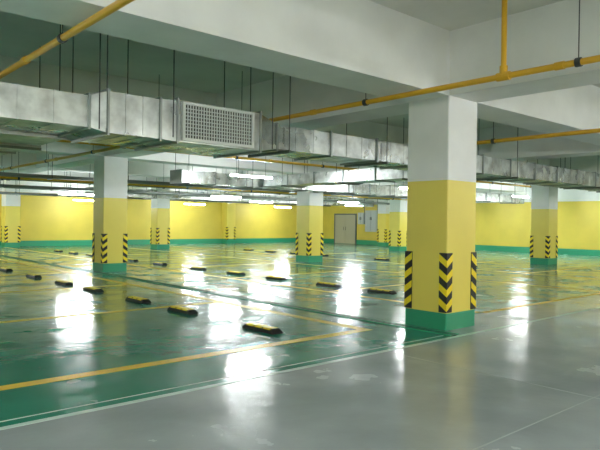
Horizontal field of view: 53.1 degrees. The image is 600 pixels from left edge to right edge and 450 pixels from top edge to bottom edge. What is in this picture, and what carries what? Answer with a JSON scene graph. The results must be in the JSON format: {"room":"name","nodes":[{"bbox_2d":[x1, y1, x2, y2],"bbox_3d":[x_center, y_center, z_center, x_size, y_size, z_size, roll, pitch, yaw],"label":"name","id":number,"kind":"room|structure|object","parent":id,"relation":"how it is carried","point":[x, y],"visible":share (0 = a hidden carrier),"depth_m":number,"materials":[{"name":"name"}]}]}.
{"room":"parking garage","nodes":[
{"label":"parking garage","id":0,"kind":"room"},
{"bbox_2d":[0,180,296,240],"bbox_3d":[-14.753,-0.958,32.531,41.000,4.200,0.300,1,0,-41],"label":"wall","id":1,"kind":"structure","parent":0,"point":[41,217],"depth_m":36.93,"materials":[{"name":"yellow paint"}]},
{"bbox_2d":[0,238,295,246],"bbox_3d":[-14.673,0.993,32.421,41.000,0.300,0.020,1,0,-41],"label":"baseboard","id":2,"kind":"structure","parent":1,"relation":"attached to","point":[238,240],"depth_m":37.14,"materials":[{"name":"green paint"}]},
{"bbox_2d":[222,203,235,242],"bbox_3d":[-4.826,-0.868,40.703,0.727,4.200,0.612,1,0,-41],"label":"pilaster","id":3,"kind":"object","parent":1,"relation":"attached to","point":[228,209],"visible":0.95,"depth_m":40.48,"materials":[{"name":"yellow paint"}]},
{"bbox_2d":[0,242,599,449],"bbox_3d":[-0.770,1.506,16.702,41.000,0.200,42.000,1,0,-41],"label":"floor","id":4,"kind":"structure","parent":0,"point":[387,400],"depth_m":6.59,"materials":[{"name":"green paint"}]},
{"bbox_2d":[0,267,12,270],"bbox_3d":[-8.405,1.264,17.154,0.180,0.070,0.680,1,0,-41],"label":"wheel stop","id":5,"kind":"object","parent":4,"relation":"on","point":[1,268],"visible":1,"depth_m":16.99,"materials":[{"name":"black"}]},
{"bbox_2d":[1,180,20,246],"bbox_3d":[-15.014,-0.955,31.166,0.747,4.200,0.747,1,0,-41],"label":"concrete column","id":6,"kind":"structure","parent":4,"relation":"on","point":[10,212],"depth_m":30.90,"materials":[{"name":"yellow paint"}]},
{"bbox_2d":[26,273,41,277],"bbox_3d":[-6.815,1.294,15.357,0.180,0.070,0.680,1,0,-41],"label":"wheel stop","id":7,"kind":"object","parent":4,"relation":"on","point":[32,275],"visible":1,"depth_m":15.19,"materials":[{"name":"black rubber"}]},
{"bbox_2d":[55,280,72,285],"bbox_3d":[-5.424,1.320,13.784,0.180,0.070,0.680,1,0,-41],"label":"wheel stop","id":8,"kind":"object","parent":4,"relation":"on","point":[62,282],"visible":1,"depth_m":13.66,"materials":[{"name":"black"}]},
{"bbox_2d":[82,286,103,292],"bbox_3d":[-4.331,1.341,12.548,0.180,0.070,0.680,1,0,-41],"label":"wheel stop","id":9,"kind":"object","parent":4,"relation":"on","point":[87,288],"visible":1,"depth_m":12.39,"materials":[{"name":"black"}]},
{"bbox_2d":[92,156,127,271],"bbox_3d":[-5.559,-0.312,17.575,0.747,3.300,0.747,1,0,-41],"label":"concrete column","id":10,"kind":"structure","parent":4,"relation":"on","point":[109,235],"depth_m":17.31,"materials":[{"name":"yellow paint"}]},
{"bbox_2d":[125,296,150,303],"bbox_3d":[-2.972,1.367,11.013,0.180,0.070,0.680,1,0,-41],"label":"wheel stop","id":11,"kind":"object","parent":4,"relation":"on","point":[141,300],"visible":1,"depth_m":10.89,"materials":[{"name":"black"}]},
{"bbox_2d":[150,188,169,248],"bbox_3d":[-7.346,-0.405,31.548,0.747,3.300,0.747,1,0,-41],"label":"concrete column","id":12,"kind":"structure","parent":4,"relation":"on","point":[160,208],"depth_m":31.28,"materials":[{"name":"yellow paint"}]},
{"bbox_2d":[153,262,166,264],"bbox_3d":[-4.729,1.297,20.273,0.180,0.070,0.680,1,0,-41],"label":"wheel stop","id":13,"kind":"object","parent":4,"relation":"on","point":[157,263],"visible":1,"depth_m":20.18,"materials":[{"name":"black"}]},
{"bbox_2d":[167,305,197,314],"bbox_3d":[-1.926,1.387,9.829,0.180,0.070,0.680,1,0,-41],"label":"wheel stop","id":14,"kind":"object","parent":4,"relation":"on","point":[180,309],"visible":1,"depth_m":9.72,"materials":[{"name":"black"}]},
{"bbox_2d":[190,266,206,269],"bbox_3d":[-3.139,1.327,18.475,0.180,0.070,0.680,1,0,-41],"label":"wheel stop","id":15,"kind":"object","parent":4,"relation":"on","point":[192,267],"visible":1,"depth_m":18.33,"materials":[{"name":"black"}]},
{"bbox_2d":[0,255,457,335],"bbox_3d":[-7.504,1.300,18.927,0.200,0.012,28.940,1,0,-41],"label":"channel","id":16,"kind":"object","parent":4,"relation":"on","point":[109,274],"visible":1,"depth_m":10.81,"materials":[{"name":"green paint"}]},
{"bbox_2d":[227,271,245,274],"bbox_3d":[-1.814,1.352,16.977,0.180,0.070,0.680,1,0,-41],"label":"wheel stop","id":17,"kind":"object","parent":4,"relation":"on","point":[228,272],"visible":1,"depth_m":16.84,"materials":[{"name":"black"}]},
{"bbox_2d":[242,322,282,334],"bbox_3d":[-0.521,1.413,8.242,0.180,0.070,0.680,1,0,-41],"label":"wheel stop","id":18,"kind":"object","parent":4,"relation":"on","point":[258,327],"visible":1,"depth_m":8.15,"materials":[{"name":"black"}]},
{"bbox_2d":[265,276,286,279],"bbox_3d":[-0.621,1.375,15.629,0.180,0.070,0.680,1,0,-41],"label":"wheel stop","id":19,"kind":"object","parent":4,"relation":"on","point":[267,277],"visible":1,"depth_m":15.52,"materials":[{"name":"black"}]},
{"bbox_2d":[0,246,599,390],"bbox_3d":[-7.081,1.307,19.461,34.800,0.002,27.500,1,0,-41],"label":"parking lines","id":20,"kind":"object","parent":4,"relation":"on","point":[358,329],"visible":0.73,"depth_m":10.15,"materials":[{"name":"yellow paint"}]},
{"bbox_2d":[0,307,599,429],"bbox_3d":[4.609,1.508,10.321,40.400,0.002,0.195,1,0,-41],"label":"lane edge line","id":21,"kind":"object","parent":4,"relation":"on","point":[293,369],"visible":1,"depth_m":5.57,"materials":[{"name":"white paint"}]},
{"bbox_2d":[295,191,322,261],"bbox_3d":[0.372,-0.259,22.823,0.747,3.300,0.747,1,0,-41],"label":"concrete column","id":22,"kind":"structure","parent":4,"relation":"on","point":[309,231],"depth_m":22.56,"materials":[{"name":"yellow paint"}]},
{"bbox_2d":[316,282,340,286],"bbox_3d":[0.671,1.399,14.169,0.180,0.070,0.680,1,0,-41],"label":"wheel stop","id":23,"kind":"object","parent":4,"relation":"on","point":[318,283],"visible":1,"depth_m":14.06,"materials":[{"name":"black rubber"}]},
{"bbox_2d":[367,288,396,293],"bbox_3d":[1.764,1.420,12.933,0.180,0.070,0.680,1,0,-41],"label":"wheel stop","id":24,"kind":"object","parent":4,"relation":"on","point":[377,290],"visible":1,"depth_m":12.85,"materials":[{"name":"black"}]},
{"bbox_2d":[377,199,389,245],"bbox_3d":[5.608,-0.723,39.397,0.747,4.200,0.747,1,0,-41],"label":"concrete column","id":25,"kind":"structure","parent":4,"relation":"on","point":[383,209],"depth_m":39.09,"materials":[{"name":"yellow paint"}]},
{"bbox_2d":[389,186,407,250],"bbox_3d":[5.426,-0.693,32.961,0.747,4.200,0.747,1,0,-41],"label":"concrete column","id":26,"kind":"structure","parent":4,"relation":"on","point":[398,208],"depth_m":32.70,"materials":[{"name":"yellow paint"}]},
{"bbox_2d":[404,96,476,330],"bbox_3d":[2.099,-0.167,8.918,0.747,3.300,0.747,1,0,-41],"label":"concrete column","id":27,"kind":"structure","parent":4,"relation":"on","point":[440,255],"depth_m":8.65,"materials":[{"name":"yellow paint"}]},
{"bbox_2d":[390,352,599,449],"bbox_3d":[8.335,1.581,5.731,39.900,0.002,11.500,1,0,-41],"label":"joint","id":28,"kind":"object","parent":4,"relation":"on","point":[390,352],"visible":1,"depth_m":5.12,"materials":[{"name":"grey"}]},
{"bbox_2d":[530,185,557,264],"bbox_3d":[9.466,-0.141,23.259,0.747,3.300,0.747,1,0,-41],"label":"concrete column","id":29,"kind":"structure","parent":4,"relation":"on","point":[544,199],"depth_m":23.01,"materials":[{"name":"yellow paint"}]},
{"bbox_2d":[0,0,599,193],"bbox_3d":[-0.719,-2.343,16.683,41.000,0.900,42.000,1,0,-41],"label":"ceiling","id":30,"kind":"structure","parent":0,"point":[333,52],"depth_m":7.91,"materials":[{"name":"white paint"}]},
{"bbox_2d":[0,0,133,78],"bbox_3d":[-0.732,-2.218,3.989,0.089,1.024,21.000,1,0,-41],"label":"pipe","id":31,"kind":"object","parent":30,"relation":"hanging from","point":[61,38],"visible":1,"depth_m":5.56,"materials":[{"name":"yellow metal"}]},
{"bbox_2d":[58,171,93,195],"bbox_3d":[-9.101,-2.081,24.494,1.500,1.725,0.050,1,0,-41],"label":"tube light","id":32,"kind":"object","parent":30,"relation":"hanging from","point":[64,171],"visible":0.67,"depth_m":24.36,"materials":[{"name":"white plastic"}]},
{"bbox_2d":[0,75,159,170],"bbox_3d":[-7.622,-2.262,16.787,0.091,1.246,16.700,1,0,-41],"label":"pipe","id":33,"kind":"object","parent":30,"relation":"hanging from","point":[46,160],"visible":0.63,"depth_m":14.75,"materials":[{"name":"yellow metal"}]},
{"bbox_2d":[73,199,93,200],"bbox_3d":[-11.457,-2.151,32.289,1.500,1.725,0.050,1,0,-41],"label":"tube light","id":34,"kind":"object","parent":30,"relation":"hanging from","point":[73,199],"visible":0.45,"depth_m":32.09,"materials":[{"name":"white plastic"}]},
{"bbox_2d":[0,181,330,205],"bbox_3d":[-10.323,-2.175,30.554,33.000,1.630,0.400,1,0,-41],"label":"cable tray","id":35,"kind":"object","parent":30,"relation":"hanging from","point":[9,193],"visible":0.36,"depth_m":31.66,"materials":[{"name":"grey metal"}]},
{"bbox_2d":[4,182,358,203],"bbox_3d":[-7.573,-2.174,27.446,33.000,1.528,0.156,1,0,-41],"label":"pipe","id":36,"kind":"object","parent":30,"relation":"hanging from","point":[51,182],"visible":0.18,"depth_m":28.04,"materials":[{"name":"grey metal"}]},
{"bbox_2d":[184,201,204,204],"bbox_3d":[-6.439,-2.107,36.728,1.500,1.725,0.050,1,0,-41],"label":"tube light","id":37,"kind":"object","parent":30,"relation":"hanging from","point":[187,201],"visible":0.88,"depth_m":36.75,"materials":[{"name":"white plastic"}]},
{"bbox_2d":[0,167,389,204],"bbox_3d":[-6.149,-2.106,25.836,33.000,1.610,0.400,1,0,-41],"label":"cable tray","id":38,"kind":"object","parent":30,"relation":"hanging from","point":[66,188],"visible":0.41,"depth_m":25.85,"materials":[{"name":"grey metal"}]},
{"bbox_2d":[0,179,389,199],"bbox_3d":[-4.922,-2.167,24.450,33.000,1.441,0.183,1,0,-41],"label":"pipe","id":39,"kind":"object","parent":30,"relation":"hanging from","point":[0,179],"visible":0.26,"depth_m":24.48,"materials":[{"name":"grey metal"}]},
{"bbox_2d":[0,154,406,198],"bbox_3d":[-2.836,-2.083,22.091,33.000,1.530,0.400,1,0,-41],"label":"cable tray","id":40,"kind":"object","parent":30,"relation":"hanging from","point":[7,174],"visible":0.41,"depth_m":19.93,"materials":[{"name":"grey metal"}]},
{"bbox_2d":[0,159,406,199],"bbox_3d":[-3.730,-2.111,23.102,33.000,1.509,0.117,1,0,-41],"label":"pipe","id":41,"kind":"object","parent":30,"relation":"hanging from","point":[1,177],"visible":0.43,"depth_m":22.36,"materials":[{"name":"grey metal"}]},
{"bbox_2d":[210,195,240,197],"bbox_3d":[-3.055,-2.003,24.903,1.500,1.725,0.050,1,0,-41],"label":"tube light","id":42,"kind":"object","parent":30,"relation":"hanging from","point":[211,195],"visible":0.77,"depth_m":24.83,"materials":[{"name":"white plastic"}]},
{"bbox_2d":[85,173,373,206],"bbox_3d":[-2.543,-2.078,33.833,19.028,1.650,1.100,1,0,-41],"label":"ventilation duct","id":43,"kind":"object","parent":30,"relation":"hanging from","point":[147,196],"visible":0.59,"depth_m":31.81,"materials":[{"name":"metal"}]},
{"bbox_2d":[229,164,272,178],"bbox_3d":[-1.354,-2.065,16.793,1.500,1.475,0.050,1,0,-41],"label":"tube light","id":44,"kind":"object","parent":30,"relation":"hanging from","point":[236,173],"visible":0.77,"depth_m":16.80,"materials":[{"name":"white plastic"}]},
{"bbox_2d":[249,200,272,202],"bbox_3d":[-1.986,-2.018,30.788,1.500,1.725,0.050,1,0,-41],"label":"tube light","id":45,"kind":"object","parent":30,"relation":"hanging from","point":[249,200],"visible":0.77,"depth_m":30.93,"materials":[{"name":"white plastic"}]},
{"bbox_2d":[56,140,530,187],"bbox_3d":[0.051,-2.209,16.565,30.000,1.146,0.091,1,0,-41],"label":"pipe","id":46,"kind":"object","parent":30,"relation":"hanging from","point":[66,141],"visible":0.4,"depth_m":16.03,"materials":[{"name":"yellow metal"}]},
{"bbox_2d":[0,24,599,192],"bbox_3d":[-1.048,-1.947,13.655,35.528,1.670,7.748,1,0,-41],"label":"ventilation duct","id":47,"kind":"object","parent":30,"relation":"hanging from","point":[31,118],"visible":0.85,"depth_m":8.42,"materials":[{"name":"metal"}]},
{"bbox_2d":[263,126,407,187],"bbox_3d":[1.528,-1.972,17.308,1.000,1.590,7.278,1,0,-41],"label":"ventilation duct","id":48,"kind":"object","parent":30,"relation":"hanging from","point":[370,175],"visible":0.48,"depth_m":17.29,"materials":[{"name":"metal"}]},
{"bbox_2d":[170,153,523,203],"bbox_3d":[3.867,-1.968,24.851,20.328,1.610,0.850,1,0,-41],"label":"ventilation duct","id":49,"kind":"object","parent":30,"relation":"hanging from","point":[179,176],"visible":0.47,"depth_m":21.28,"materials":[{"name":"metal"}]},
{"bbox_2d":[337,198,358,202],"bbox_3d":[2.413,-1.954,29.740,1.500,1.725,0.050,1,0,-41],"label":"tube light","id":50,"kind":"object","parent":30,"relation":"hanging from","point":[355,198],"visible":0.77,"depth_m":29.72,"materials":[{"name":"white plastic"}]},
{"bbox_2d":[241,0,599,121],"bbox_3d":[4.023,-2.155,5.058,0.097,1.034,16.300,1,0,-41],"label":"pipe","id":51,"kind":"object","parent":30,"relation":"hanging from","point":[504,74],"visible":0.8,"depth_m":6.94,"materials":[{"name":"yellow metal"}]},
{"bbox_2d":[511,194,528,197],"bbox_3d":[9.806,-1.966,26.666,1.500,1.475,0.050,1,0,-41],"label":"tube light","id":52,"kind":"object","parent":30,"relation":"hanging from","point":[514,195],"visible":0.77,"depth_m":26.52,"materials":[{"name":"white plastic"}]},
{"bbox_2d":[477,122,599,144],"bbox_3d":[7.330,-2.012,6.450,0.091,1.246,14.000,1,0,-41],"label":"pipe","id":53,"kind":"object","parent":30,"relation":"hanging from","point":[597,130],"visible":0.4,"depth_m":10.14,"materials":[{"name":"yellow metal"}]},
{"bbox_2d":[487,158,594,191],"bbox_3d":[9.407,-1.992,21.306,15.700,1.380,0.400,1,0,-41],"label":"cable tray","id":54,"kind":"object","parent":30,"relation":"hanging from","point":[560,158],"visible":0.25,"depth_m":20.84,"materials":[{"name":"grey metal"}]},
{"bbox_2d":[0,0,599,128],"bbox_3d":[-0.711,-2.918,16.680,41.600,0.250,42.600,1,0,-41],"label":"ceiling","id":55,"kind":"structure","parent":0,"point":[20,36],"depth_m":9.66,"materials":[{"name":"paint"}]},
{"bbox_2d":[323,184,599,249],"bbox_3d":[14.725,-0.557,30.374,0.300,4.200,42.600,1,0,-41],"label":"wall","id":56,"kind":"structure","parent":0,"point":[578,223],"depth_m":33.09,"materials":[{"name":"yellow paint"}]},
{"bbox_2d":[334,214,356,243],"bbox_3d":[3.227,0.253,43.049,0.110,2.150,2.200,1,0,-41],"label":"door","id":57,"kind":"structure","parent":56,"relation":"in","point":[345,225],"depth_m":43.01,"materials":[{"name":"grey metal"}]},
{"bbox_2d":[358,199,364,223],"bbox_3d":[4.319,-0.951,41.624,0.378,1.800,0.550,1,0,-41],"label":"electrical box","id":58,"kind":"object","parent":56,"relation":"attached to","point":[361,216],"visible":0.78,"depth_m":41.44,"materials":[{"name":"grey metal"}]},
{"bbox_2d":[365,199,377,231],"bbox_3d":[4.945,-0.689,40.914,0.378,2.300,1.050,1,0,-41],"label":"electrical box","id":59,"kind":"object","parent":56,"relation":"attached to","point":[371,216],"visible":0.84,"depth_m":40.74,"materials":[{"name":"grey metal"}]},
{"bbox_2d":[323,238,599,255],"bbox_3d":[14.585,1.392,30.270,0.020,0.300,41.980,1,0,-41],"label":"baseboard","id":60,"kind":"structure","parent":56,"relation":"attached to","point":[366,242],"depth_m":33.38,"materials":[{"name":"green paint"}]}
]}

